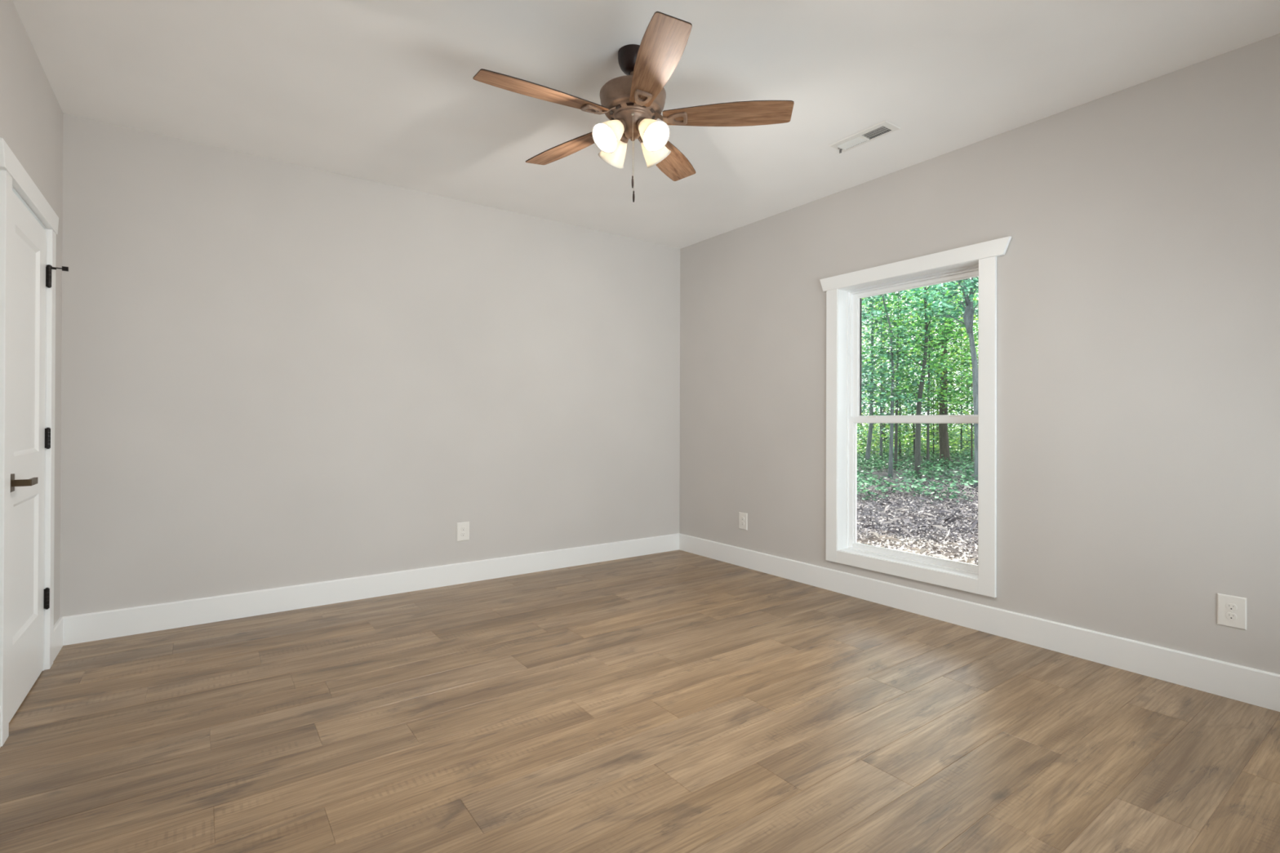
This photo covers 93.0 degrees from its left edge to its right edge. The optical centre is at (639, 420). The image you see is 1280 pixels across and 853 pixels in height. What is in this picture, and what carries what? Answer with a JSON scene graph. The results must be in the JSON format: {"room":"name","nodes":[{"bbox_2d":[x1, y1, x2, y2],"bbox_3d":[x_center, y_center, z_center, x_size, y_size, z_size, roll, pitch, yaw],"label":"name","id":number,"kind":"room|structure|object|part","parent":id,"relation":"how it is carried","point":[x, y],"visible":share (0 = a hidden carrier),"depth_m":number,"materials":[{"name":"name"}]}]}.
{"room":"empty bedroom","nodes":[
{"label":"empty bedroom","id":0,"kind":"room"},
{"bbox_2d":[0,0,62,624],"bbox_3d":[-1.628,-0.205,1.126,0.150,2.763,4.831,0,0,-36],"label":"wall","id":1,"kind":"structure","parent":0,"point":[31,114],"depth_m":2.65,"materials":[{"name":"paint"}]},
{"bbox_2d":[0,617,63,747],"bbox_3d":[-1.605,1.084,1.225,0.015,0.146,4.666,0,0,-36],"label":"baseboard","id":2,"kind":"structure","parent":1,"relation":"attached to","point":[59,625],"depth_m":3.00,"materials":[{"name":"white wood"}]},
{"bbox_2d":[0,137,68,746],"bbox_3d":[-2.563,0.089,2.485,0.226,2.138,1.021,0,0,-36],"label":"door","id":3,"kind":"structure","parent":1,"relation":"in","point":[28,224],"depth_m":2.51,"materials":[{"name":"white wood"}]},
{"bbox_3d":[-2.292,0.134,2.188,0.019,2.048,0.087,0,0,-36],"label":"casing","id":4,"kind":"part","parent":3,"relation":"part of","materials":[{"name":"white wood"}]},
{"bbox_3d":[-2.366,0.237,2.335,0.056,0.025,0.113,0,0,-36],"label":"lever handle","id":5,"kind":"part","parent":3,"relation":"part of","materials":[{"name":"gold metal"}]},
{"bbox_3d":[-2.521,-0.935,2.516,0.023,0.090,1.021,0,0,-36],"label":"head casing","id":6,"kind":"part","parent":3,"relation":"part of","materials":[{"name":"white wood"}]},
{"bbox_3d":[-2.776,0.134,2.858,0.019,2.048,0.086,0,0,-36],"label":"casing","id":7,"kind":"part","parent":3,"relation":"part of","materials":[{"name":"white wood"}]},
{"bbox_2d":[59,113,679,617],"bbox_3d":[-1.352,-0.194,4.396,4.425,2.763,0.150,0,0,-36],"label":"wall","id":8,"kind":"structure","parent":0,"point":[275,373],"depth_m":3.86,"materials":[{"name":"paint"}]},
{"bbox_2d":[59,533,679,645],"bbox_3d":[-1.308,1.095,4.325,4.125,0.146,0.015,0,0,-36],"label":"baseboard","id":9,"kind":"structure","parent":8,"relation":"attached to","point":[100,625],"depth_m":3.84,"materials":[{"name":"white wood"}]},
{"bbox_2d":[456,521,469,541],"bbox_3d":[-1.268,0.799,4.358,0.091,0.133,0.009,0,0,-36],"label":"wall outlet","id":10,"kind":"object","parent":8,"relation":"attached to","point":[463,528],"visible":1,"depth_m":4.35,"materials":[{"name":"white plastic"}]},
{"bbox_2d":[0,550,1279,852],"bbox_3d":[0.057,1.216,2.433,4.425,0.100,4.981,0,0,-36],"label":"floor","id":11,"kind":"structure","parent":0,"point":[676,701],"depth_m":2.23,"materials":[{"name":"brown wood"}]},
{"bbox_2d":[12,0,1279,248],"bbox_3d":[0.066,-1.637,2.442,4.425,0.120,4.981,0,0,-36],"label":"ceiling","id":12,"kind":"structure","parent":0,"point":[384,91],"depth_m":2.77,"materials":[{"name":"paint"}]},
{"bbox_2d":[472,11,794,202],"bbox_3d":[-0.068,-1.258,2.603,1.279,0.638,1.302,0,0,-36],"label":"ceiling fan","id":13,"kind":"object","parent":12,"relation":"hanging from","point":[633,102],"visible":1,"depth_m":2.53,"materials":[{"name":"brown wood"}]},
{"bbox_3d":[-0.377,-1.295,2.408,0.542,0.006,0.149,0,11,-30],"label":"blade","id":14,"kind":"part","parent":13,"relation":"part of","materials":[{"name":"brown wood"}]},
{"bbox_3d":[-0.330,-1.293,2.877,0.542,0.006,0.149,0,11,42],"label":"blade","id":15,"kind":"part","parent":13,"relation":"part of","materials":[{"name":"brown wood"}]},
{"bbox_3d":[-0.126,-1.189,2.525,0.139,0.139,0.126,0,0,-36],"label":"lamp shade","id":16,"kind":"part","parent":13,"relation":"part of","materials":[{"name":"white glass"}]},
{"bbox_3d":[-0.116,-1.188,2.704,0.126,0.139,0.139,0,0,-36],"label":"lamp shade","id":17,"kind":"part","parent":13,"relation":"part of","materials":[{"name":"white glass"}]},
{"bbox_3d":[-0.027,-1.110,2.613,0.003,0.252,0.003,0,0,-36],"label":"pull chain","id":18,"kind":"part","parent":13,"relation":"part of","materials":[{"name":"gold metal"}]},
{"bbox_3d":[0.034,-1.215,2.534,0.033,0.042,0.042,0,0,-36],"label":"bulb","id":19,"kind":"part","parent":13,"relation":"part of","materials":[{"name":"white glass"}]},
{"bbox_3d":[0.053,-1.188,2.514,0.126,0.139,0.139,0,0,-36],"label":"lamp shade","id":20,"kind":"part","parent":13,"relation":"part of","materials":[{"name":"white glass"}]},
{"bbox_3d":[0.064,-1.188,2.694,0.139,0.139,0.126,0,0,-36],"label":"lamp shade","id":21,"kind":"part","parent":13,"relation":"part of","materials":[{"name":"white glass"}]},
{"bbox_3d":[0.054,-1.294,2.218,0.149,0.006,0.541,12,-3,-12],"label":"blade","id":22,"kind":"part","parent":13,"relation":"part of","materials":[{"name":"brown wood"}]},
{"bbox_3d":[0.131,-1.292,2.976,0.149,0.006,0.542,-12,-5,23],"label":"blade","id":23,"kind":"part","parent":13,"relation":"part of","materials":[{"name":"brown wood"}]},
{"bbox_3d":[0.368,-1.292,2.569,0.541,0.006,0.149,0,-12,6],"label":"blade","id":24,"kind":"part","parent":13,"relation":"part of","materials":[{"name":"brown wood"}]},
{"bbox_2d":[828,120,901,153],"bbox_3d":[1.238,-1.608,3.363,0.146,0.128,0.361,0,0,-36],"label":"ceiling vent","id":25,"kind":"object","parent":12,"relation":"in","point":[860,138],"visible":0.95,"depth_m":3.36,"materials":[{"name":"white metal"}]},
{"bbox_2d":[679,33,1279,674],"bbox_3d":[1.838,-0.186,3.628,0.150,2.763,4.831,0,0,-36],"label":"wall","id":26,"kind":"structure","parent":0,"point":[1138,273],"depth_m":2.99,"materials":[{"name":"paint"}]},
{"bbox_2d":[738,511,747,529],"bbox_3d":[0.827,0.811,4.885,0.009,0.133,0.091,0,0,-36],"label":"wall outlet","id":27,"kind":"object","parent":26,"relation":"attached to","point":[743,517],"visible":1,"depth_m":4.88,"materials":[{"name":"white plastic"}]},
{"bbox_2d":[819,235,1011,597],"bbox_3d":[1.700,-0.006,3.816,0.196,1.964,1.238,0,0,-36],"label":"window","id":28,"kind":"structure","parent":26,"relation":"in","point":[845,292],"depth_m":3.85,"materials":[{"name":"white wood"}]},
{"bbox_3d":[1.326,0.037,4.190,0.020,1.870,0.088,0,0,-36],"label":"casing","id":29,"kind":"part","parent":28,"relation":"part of","materials":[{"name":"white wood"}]},
{"bbox_3d":[1.622,0.930,3.773,0.020,0.082,0.933,0,0,-36],"label":"casing","id":30,"kind":"part","parent":28,"relation":"part of","materials":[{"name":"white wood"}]},
{"bbox_3d":[1.736,-0.005,3.856,0.092,1.806,0.949,0,0,-36],"label":"vinyl frame","id":31,"kind":"part","parent":28,"relation":"part of","materials":[{"name":"white plastic"}]},
{"bbox_3d":[1.723,0.429,3.846,0.028,0.901,0.913,0,0,-36],"label":"sash","id":32,"kind":"part","parent":28,"relation":"part of","materials":[{"name":"clear glass"}]},
{"bbox_3d":[1.633,-0.944,3.769,0.024,0.090,1.238,0,0,-36],"label":"head casing","id":33,"kind":"part","parent":28,"relation":"part of","materials":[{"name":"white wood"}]},
{"bbox_3d":[1.752,-0.432,3.868,0.028,0.904,0.889,0,0,-36],"label":"sash","id":34,"kind":"part","parent":28,"relation":"part of","materials":[{"name":"clear glass"}]},
{"bbox_3d":[1.924,0.036,3.362,0.020,1.870,0.088,0,0,-36],"label":"casing","id":35,"kind":"part","parent":28,"relation":"part of","materials":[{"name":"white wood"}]},
{"bbox_2d":[679,533,1279,711],"bbox_3d":[1.728,1.102,3.630,0.015,0.146,4.666,0,0,-36],"label":"baseboard","id":36,"kind":"structure","parent":26,"relation":"attached to","point":[1251,686],"depth_m":3.16,"materials":[{"name":"white wood"}]},
{"bbox_2d":[1217,593,1246,630],"bbox_3d":[2.501,0.809,2.567,0.009,0.133,0.091,0,0,-36],"label":"wall outlet","id":37,"kind":"object","parent":26,"relation":"attached to","point":[1231,610],"visible":1,"depth_m":2.56,"materials":[{"name":"white plastic"}]},
{"bbox_2d":[1226,612,1236,620],"bbox_3d":[2.498,0.828,2.566,0.004,0.028,0.034,0,0,-36],"label":"receptacle","id":38,"kind":"object","parent":37,"relation":"attached to","point":[1229,615],"depth_m":2.56,"materials":[{"name":"grey plastic"}]},
{"bbox_2d":[1226,603,1236,610],"bbox_3d":[2.499,0.789,2.566,0.004,0.028,0.034,0,0,-36],"label":"receptacle","id":39,"kind":"object","parent":37,"relation":"attached to","point":[1229,606],"depth_m":2.56,"materials":[{"name":"grey plastic"}]},
{"label":"outside","id":40,"kind":"structure","parent":0,"visible":0},
{"bbox_2d":[856,433,977,564],"bbox_3d":[21.936,1.547,25.699,58.332,0.580,70.000,0,0,-36],"label":"ground","id":41,"kind":"structure","parent":40,"point":[883,473],"depth_m":12.82,"materials":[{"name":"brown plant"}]},
{"bbox_2d":[857,306,889,443],"bbox_3d":[9.492,-3.275,30.349,6.082,10.336,7.104,0,0,-36],"label":"tree","id":42,"kind":"object","parent":41,"relation":"on","point":[864,307],"visible":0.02,"depth_m":29.27,"materials":[{"name":"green plant"}]},
{"bbox_2d":[861,297,888,414],"bbox_3d":[6.080,-2.212,22.336,6.220,8.355,5.449,0,0,5],"label":"tree","id":43,"kind":"object","parent":41,"relation":"on","point":[863,409],"visible":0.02,"depth_m":21.84,"materials":[{"name":"green plant"}]},
{"bbox_2d":[857,297,904,439],"bbox_3d":[13.495,-3.678,36.392,7.137,11.080,6.397,0,0,-36],"label":"tree","id":44,"kind":"object","parent":41,"relation":"on","point":[864,298],"visible":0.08,"depth_m":35.81,"materials":[{"name":"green plant"}]},
{"bbox_2d":[857,298,922,441],"bbox_3d":[15.666,-3.663,39.972,6.450,10.984,5.933,0,0,8],"label":"tree","id":45,"kind":"object","parent":41,"relation":"on","point":[891,299],"visible":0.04,"depth_m":39.72,"materials":[{"name":"green plant"}]},
{"bbox_2d":[862,294,927,450],"bbox_3d":[11.926,-3.076,29.976,4.274,9.954,4.066,0,0,-36],"label":"tree","id":46,"kind":"object","parent":41,"relation":"on","point":[888,295],"visible":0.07,"depth_m":29.94,"materials":[{"name":"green plant"}]},
{"bbox_2d":[857,294,938,453],"bbox_3d":[9.245,-2.467,26.416,5.908,8.884,6.386,0,0,-8],"label":"tree","id":47,"kind":"object","parent":41,"relation":"on","point":[899,433],"visible":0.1,"depth_m":25.39,"materials":[{"name":"green plant"}]},
{"bbox_2d":[862,298,934,442],"bbox_3d":[16.029,-3.612,38.233,6.060,11.003,6.023,0,0,-15],"label":"tree","id":48,"kind":"object","parent":41,"relation":"on","point":[901,299],"visible":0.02,"depth_m":38.24,"materials":[{"name":"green plant"}]},
{"bbox_2d":[861,294,942,466],"bbox_3d":[8.540,-1.708,21.948,4.056,7.301,3.904,0,0,-36],"label":"tree","id":49,"kind":"object","parent":41,"relation":"on","point":[871,411],"visible":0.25,"depth_m":21.93,"materials":[{"name":"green plant"}]},
{"bbox_2d":[861,293,948,415],"bbox_3d":[6.279,-1.783,18.694,6.553,7.451,6.188,0,0,-36],"label":"tree","id":50,"kind":"object","parent":41,"relation":"on","point":[914,384],"visible":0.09,"depth_m":17.65,"materials":[{"name":"green plant"}]},
{"bbox_2d":[875,295,939,449],"bbox_3d":[14.649,-3.328,33.396,4.120,10.397,3.677,0,0,-36],"label":"tree","id":51,"kind":"object","parent":41,"relation":"on","point":[913,295],"visible":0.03,"depth_m":33.00,"materials":[{"name":"green plant"}]},
{"bbox_2d":[861,288,955,478],"bbox_3d":[7.423,-1.270,17.989,3.317,6.409,3.854,0,0,-36],"label":"tree","id":52,"kind":"object","parent":41,"relation":"on","point":[891,425],"visible":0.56,"depth_m":17.95,"materials":[{"name":"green plant"}]},
{"bbox_2d":[861,291,957,470],"bbox_3d":[8.628,-1.560,20.470,3.801,6.984,3.572,0,0,-36],"label":"tree","id":53,"kind":"object","parent":41,"relation":"on","point":[895,305],"visible":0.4,"depth_m":20.45,"materials":[{"name":"green plant"}]},
{"bbox_2d":[857,291,966,462],"bbox_3d":[9.250,-2.479,23.947,5.614,8.815,5.970,0,0,0],"label":"tree","id":54,"kind":"object","parent":41,"relation":"on","point":[886,427],"visible":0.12,"depth_m":23.72,"materials":[{"name":"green plant"}]},
{"bbox_2d":[866,306,962,462],"bbox_3d":[10.641,-1.341,23.788,3.808,6.477,3.650,0,0,8],"label":"tree","id":55,"kind":"object","parent":41,"relation":"on","point":[885,409],"visible":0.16,"depth_m":23.97,"materials":[{"name":"green plant"}]},
{"bbox_2d":[857,288,973,457],"bbox_3d":[11.820,-2.541,27.064,5.676,8.906,6.294,0,0,-36],"label":"tree","id":56,"kind":"object","parent":41,"relation":"on","point":[904,404],"visible":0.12,"depth_m":26.86,"materials":[{"name":"green plant"}]},
{"bbox_2d":[857,422,974,461],"bbox_3d":[15.809,0.866,37.114,15.843,2.501,30.822,0,0,32],"label":"brush","id":57,"kind":"object","parent":41,"relation":"on","point":[904,442],"visible":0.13,"depth_m":28.25,"materials":[{"name":"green plant"}]},
{"bbox_2d":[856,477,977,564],"bbox_3d":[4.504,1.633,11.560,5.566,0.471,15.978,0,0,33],"label":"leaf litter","id":58,"kind":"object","parent":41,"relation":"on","point":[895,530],"visible":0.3,"depth_m":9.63,"materials":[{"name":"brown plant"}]},
{"bbox_2d":[857,436,977,503],"bbox_3d":[11.495,1.470,29.021,12.734,1.087,37.292,0,0,32],"label":"undergrowth","id":59,"kind":"object","parent":41,"relation":"on","point":[873,464],"visible":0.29,"depth_m":17.51,"materials":[{"name":"green plant"}]},
{"bbox_2d":[885,293,949,437],"bbox_3d":[19.284,-3.627,42.306,6.315,10.982,6.360,0,0,-36],"label":"tree","id":60,"kind":"object","parent":41,"relation":"on","point":[901,294],"visible":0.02,"depth_m":41.65,"materials":[{"name":"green plant"}]},
{"bbox_2d":[862,279,977,479],"bbox_3d":[8.257,-1.374,17.391,3.644,6.628,4.076,0,0,-36],"label":"tree","id":61,"kind":"object","parent":41,"relation":"on","point":[917,426],"visible":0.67,"depth_m":17.45,"materials":[{"name":"green plant"}]},
{"bbox_2d":[872,286,976,453],"bbox_3d":[14.840,-3.035,30.175,5.931,9.762,6.636,0,0,-36],"label":"tree","id":62,"kind":"object","parent":41,"relation":"on","point":[936,429],"visible":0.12,"depth_m":29.99,"materials":[{"name":"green plant"}]},
{"bbox_2d":[873,280,977,471],"bbox_3d":[9.519,-1.522,19.870,3.406,6.892,4.089,0,0,-36],"label":"tree","id":63,"kind":"object","parent":41,"relation":"on","point":[942,338],"visible":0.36,"depth_m":19.83,"materials":[{"name":"green plant"}]},
{"bbox_2d":[879,283,973,441],"bbox_3d":[17.200,-3.639,35.937,6.370,10.963,5.826,0,0,-16],"label":"tree","id":64,"kind":"object","parent":41,"relation":"on","point":[940,283],"visible":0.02,"depth_m":35.85,"materials":[{"name":"green plant"}]},
{"bbox_2d":[884,276,978,488],"bbox_3d":[8.142,-1.061,15.277,3.279,6.027,4.008,0,0,2],"label":"tree","id":65,"kind":"object","parent":41,"relation":"on","point":[967,309],"visible":0.42,"depth_m":14.98,"materials":[{"name":"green plant"}]},
{"bbox_2d":[889,324,973,459],"bbox_3d":[11.925,-1.097,25.075,4.090,5.938,3.494,0,0,25],"label":"tree","id":66,"kind":"object","parent":41,"relation":"on","point":[954,388],"visible":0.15,"depth_m":24.94,"materials":[{"name":"green plant"}]},
{"bbox_2d":[888,280,978,465],"bbox_3d":[12.098,-1.917,22.137,6.284,7.706,6.828,0,0,-36],"label":"tree","id":67,"kind":"object","parent":41,"relation":"on","point":[976,326],"visible":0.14,"depth_m":22.00,"materials":[{"name":"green plant"}]},
{"bbox_2d":[900,281,977,466],"bbox_3d":[11.499,-1.863,22.196,3.654,7.621,4.218,0,0,-36],"label":"tree","id":68,"kind":"object","parent":41,"relation":"on","point":[943,428],"visible":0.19,"depth_m":22.39,"materials":[{"name":"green plant"}]},
{"bbox_2d":[903,281,977,453],"bbox_3d":[13.370,-2.214,23.846,6.840,8.208,5.934,0,0,-8],"label":"tree","id":69,"kind":"object","parent":41,"relation":"on","point":[922,433],"visible":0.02,"depth_m":24.79,"materials":[{"name":"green plant"}]},
{"bbox_2d":[907,288,977,444],"bbox_3d":[18.581,-3.440,34.216,6.614,10.570,5.778,0,0,-16],"label":"tree","id":70,"kind":"object","parent":41,"relation":"on","point":[975,289],"visible":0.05,"depth_m":34.03,"materials":[{"name":"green plant"}]},
{"bbox_2d":[915,285,977,438],"bbox_3d":[20.837,-3.624,40.063,6.490,10.897,6.022,0,0,-36],"label":"tree","id":71,"kind":"object","parent":41,"relation":"on","point":[941,286],"visible":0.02,"depth_m":39.98,"materials":[{"name":"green plant"}]},
{"bbox_2d":[925,283,977,455],"bbox_3d":[14.553,-2.276,26.967,4.105,8.439,3.673,0,0,-36],"label":"tree","id":72,"kind":"object","parent":41,"relation":"on","point":[961,424],"visible":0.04,"depth_m":26.97,"materials":[{"name":"green plant"}]},
{"bbox_2d":[930,276,978,414],"bbox_3d":[12.205,-1.881,19.900,5.624,7.587,5.709,0,0,-24],"label":"tree","id":73,"kind":"object","parent":41,"relation":"on","point":[956,351],"visible":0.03,"depth_m":20.55,"materials":[{"name":"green plant"}]},
{"bbox_2d":[948,301,977,431],"bbox_3d":[24.756,-3.717,43.659,6.431,11.064,6.103,0,0,-36],"label":"tree","id":74,"kind":"object","parent":41,"relation":"on","point":[962,301],"visible":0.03,"depth_m":44.81,"materials":[{"name":"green plant"}]},
{"bbox_2d":[950,288,977,442],"bbox_3d":[19.421,-3.428,32.949,5.992,10.565,6.457,0,0,-36],"label":"tree","id":75,"kind":"object","parent":41,"relation":"on","point":[977,289],"visible":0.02,"depth_m":33.68,"materials":[{"name":"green plant"}]}
]}

